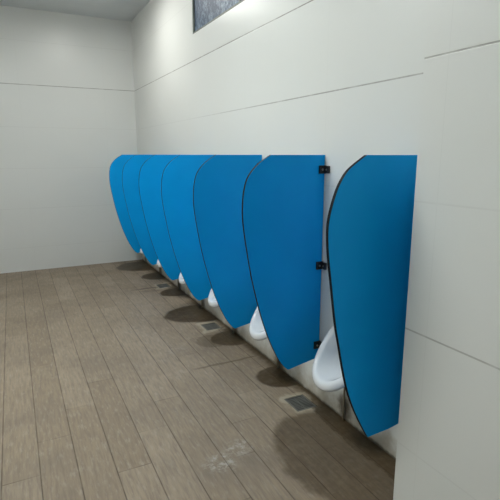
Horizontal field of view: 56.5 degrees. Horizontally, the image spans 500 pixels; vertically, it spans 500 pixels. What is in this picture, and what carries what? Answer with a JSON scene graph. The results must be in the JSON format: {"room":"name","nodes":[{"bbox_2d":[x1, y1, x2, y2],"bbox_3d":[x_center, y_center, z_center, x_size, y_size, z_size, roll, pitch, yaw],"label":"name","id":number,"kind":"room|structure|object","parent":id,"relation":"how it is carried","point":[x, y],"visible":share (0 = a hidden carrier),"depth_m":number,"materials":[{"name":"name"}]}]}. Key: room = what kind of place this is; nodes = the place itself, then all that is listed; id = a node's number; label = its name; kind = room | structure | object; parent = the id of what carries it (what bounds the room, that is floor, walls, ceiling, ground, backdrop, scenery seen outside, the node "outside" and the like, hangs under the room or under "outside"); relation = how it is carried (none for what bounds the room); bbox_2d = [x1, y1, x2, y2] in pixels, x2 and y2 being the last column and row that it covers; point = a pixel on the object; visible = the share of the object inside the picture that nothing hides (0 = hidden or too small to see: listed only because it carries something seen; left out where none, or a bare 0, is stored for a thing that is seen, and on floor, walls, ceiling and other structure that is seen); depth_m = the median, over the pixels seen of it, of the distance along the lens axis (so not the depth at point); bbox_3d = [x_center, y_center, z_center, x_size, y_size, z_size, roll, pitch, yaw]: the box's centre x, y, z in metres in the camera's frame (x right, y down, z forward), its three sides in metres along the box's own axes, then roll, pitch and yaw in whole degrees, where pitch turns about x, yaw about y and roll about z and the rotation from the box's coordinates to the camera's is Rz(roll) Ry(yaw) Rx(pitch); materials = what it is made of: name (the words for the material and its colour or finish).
{"room":"public restroom","nodes":[
{"label":"public restroom","id":0,"kind":"room"},
{"bbox_2d":[0,5,141,273],"bbox_3d":[-3.027,-1.309,5.827,3.186,3.220,0.150,-6,13,-26],"label":"wall","id":1,"kind":"structure","parent":0,"point":[67,96],"depth_m":6.03,"materials":[{"name":"tile"}]},
{"bbox_2d":[0,0,149,20],"bbox_3d":[-0.936,-2.147,1.604,3.336,0.120,9.120,-6,13,-26],"label":"ceiling","id":2,"kind":"structure","parent":0,"point":[125,10],"depth_m":5.52,"materials":[{"name":"white paint"}]},
{"bbox_2d":[0,259,395,499],"bbox_3d":[-0.936,1.125,2.276,3.336,0.120,9.120,-6,13,-26],"label":"floor","id":3,"kind":"structure","parent":0,"point":[113,385],"depth_m":2.79,"materials":[{"name":"brown wood"}]},
{"bbox_2d":[157,283,170,287],"bbox_3d":[-1.012,0.471,5.443,0.137,0.108,0.161,-6,13,-26],"label":"floor drain","id":4,"kind":"object","parent":3,"relation":"in","point":[166,284],"visible":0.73,"depth_m":5.46,"materials":[{"name":"grey metal"}]},
{"bbox_2d":[157,260,178,288],"bbox_3d":[-0.882,0.006,5.065,0.270,0.951,0.326,-6,13,-26],"label":"urinal","id":5,"kind":"object","parent":3,"relation":"on","point":[158,262],"visible":0.08,"depth_m":5.04,"materials":[{"name":"white ceramic"}]},
{"bbox_2d":[179,272,202,307],"bbox_3d":[-0.544,0.140,4.410,0.270,0.951,0.326,-6,13,-26],"label":"urinal","id":6,"kind":"object","parent":3,"relation":"on","point":[181,280],"visible":0.08,"depth_m":4.40,"materials":[{"name":"white ceramic"}]},
{"bbox_2d":[179,272,185,284],"bbox_3d":[-0.545,0.121,4.405,0.272,0.390,0.328,-6,13,-26],"label":"bowl","id":7,"kind":"object","parent":6,"relation":"on","point":[181,280],"depth_m":4.37,"materials":[{"name":"white ceramic"}]},
{"bbox_2d":[201,322,220,329],"bbox_3d":[-0.348,0.735,4.158,0.137,0.108,0.161,-6,13,-26],"label":"floor drain","id":8,"kind":"object","parent":3,"relation":"in","point":[210,326],"visible":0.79,"depth_m":4.16,"materials":[{"name":"grey metal"}]},
{"bbox_2d":[208,288,233,332],"bbox_3d":[-0.205,0.275,3.754,0.270,0.951,0.326,-6,13,-26],"label":"urinal","id":9,"kind":"object","parent":3,"relation":"on","point":[212,302],"visible":0.12,"depth_m":3.74,"materials":[{"name":"white ceramic"}]},
{"bbox_2d":[208,288,218,307],"bbox_3d":[-0.206,0.256,3.750,0.272,0.390,0.328,-6,13,-26],"label":"bowl","id":10,"kind":"object","parent":9,"relation":"on","point":[212,302],"depth_m":3.74,"materials":[{"name":"white ceramic"}]},
{"bbox_2d":[249,306,278,367],"bbox_3d":[0.133,0.410,3.098,0.270,0.951,0.326,-6,13,-26],"label":"urinal","id":11,"kind":"object","parent":3,"relation":"on","point":[256,328],"visible":0.15,"depth_m":3.12,"materials":[{"name":"white ceramic"}]},
{"bbox_2d":[249,306,266,340],"bbox_3d":[0.132,0.391,3.094,0.272,0.390,0.328,-6,13,-26],"label":"bowl","id":12,"kind":"object","parent":11,"relation":"on","point":[256,328],"depth_m":3.12,"materials":[{"name":"white ceramic"}]},
{"bbox_2d":[284,395,315,411],"bbox_3d":[0.310,0.997,2.881,0.137,0.108,0.161,-6,13,-26],"label":"floor drain","id":13,"kind":"object","parent":3,"relation":"in","point":[299,403],"visible":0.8,"depth_m":2.88,"materials":[{"name":"grey metal"}]},
{"bbox_2d":[312,325,345,420],"bbox_3d":[0.471,0.544,2.443,0.270,0.951,0.326,-6,13,-26],"label":"urinal","id":14,"kind":"object","parent":3,"relation":"on","point":[326,368],"visible":0.27,"depth_m":2.51,"materials":[{"name":"white ceramic"}]},
{"bbox_2d":[312,325,344,391],"bbox_3d":[0.471,0.525,2.438,0.272,0.390,0.328,-6,13,-26],"label":"bowl","id":15,"kind":"object","parent":14,"relation":"on","point":[326,368],"depth_m":2.51,"materials":[{"name":"white ceramic"}]},
{"bbox_2d":[131,0,427,459],"bbox_3d":[0.485,-0.655,2.644,0.150,3.220,9.120,-6,13,-26],"label":"wall","id":16,"kind":"structure","parent":0,"point":[341,81],"depth_m":2.91,"materials":[{"name":"tile"}]},
{"bbox_2d":[109,155,140,252],"bbox_3d":[-1.494,-0.569,5.900,0.519,1.255,0.076,-6,13,-26],"label":"screen","id":17,"kind":"object","parent":16,"relation":"attached to","point":[116,168],"visible":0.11,"depth_m":5.82,"materials":[{"name":"blue laminate"}]},
{"bbox_2d":[122,155,157,264],"bbox_3d":[-1.155,-0.434,5.244,0.519,1.255,0.076,-6,13,-26],"label":"screen","id":18,"kind":"object","parent":16,"relation":"attached to","point":[131,169],"visible":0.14,"depth_m":5.17,"materials":[{"name":"blue laminate"}]},
{"bbox_2d":[139,155,179,279],"bbox_3d":[-0.817,-0.300,4.588,0.519,1.255,0.076,-6,13,-26],"label":"screen","id":19,"kind":"object","parent":16,"relation":"attached to","point":[151,171],"visible":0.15,"depth_m":4.52,"materials":[{"name":"blue laminate"}]},
{"bbox_2d":[161,155,213,299],"bbox_3d":[-0.478,-0.165,3.933,0.519,1.255,0.076,-6,13,-26],"label":"screen","id":20,"kind":"object","parent":16,"relation":"attached to","point":[177,181],"visible":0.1,"depth_m":3.88,"materials":[{"name":"blue laminate"}]},
{"bbox_2d":[192,0,243,33],"bbox_3d":[-0.064,-2.037,3.352,0.040,0.498,1.950,-6,13,-26],"label":"window","id":21,"kind":"structure","parent":16,"relation":"in","point":[204,12],"depth_m":3.93,"materials":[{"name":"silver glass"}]},
{"bbox_2d":[193,155,261,327],"bbox_3d":[-0.140,-0.030,3.277,0.519,1.255,0.076,-6,13,-26],"label":"screen","id":22,"kind":"object","parent":16,"relation":"attached to","point":[218,186],"visible":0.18,"depth_m":3.24,"materials":[{"name":"blue laminate"}]},
{"bbox_2d":[242,155,329,369],"bbox_3d":[0.199,0.104,2.622,0.519,1.255,0.076,-6,13,-26],"label":"screen","id":23,"kind":"object","parent":16,"relation":"attached to","point":[283,195],"visible":0.9,"depth_m":2.61,"materials":[{"name":"blue laminate"}]},
{"bbox_2d":[326,155,416,436],"bbox_3d":[0.537,0.234,1.965,0.518,1.246,0.076,-6,13,-26],"label":"screen","id":24,"kind":"object","parent":16,"relation":"attached to","point":[369,224],"visible":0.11,"depth_m":1.94,"materials":[{"name":"blue laminate"}]},
{"bbox_2d":[393,0,499,499],"bbox_3d":[1.087,-0.330,1.062,0.234,3.220,1.594,-6,13,-26],"label":"wall","id":25,"kind":"structure","parent":16,"relation":"attached to","point":[448,439],"depth_m":1.62,"materials":[{"name":"tile"}]}
]}

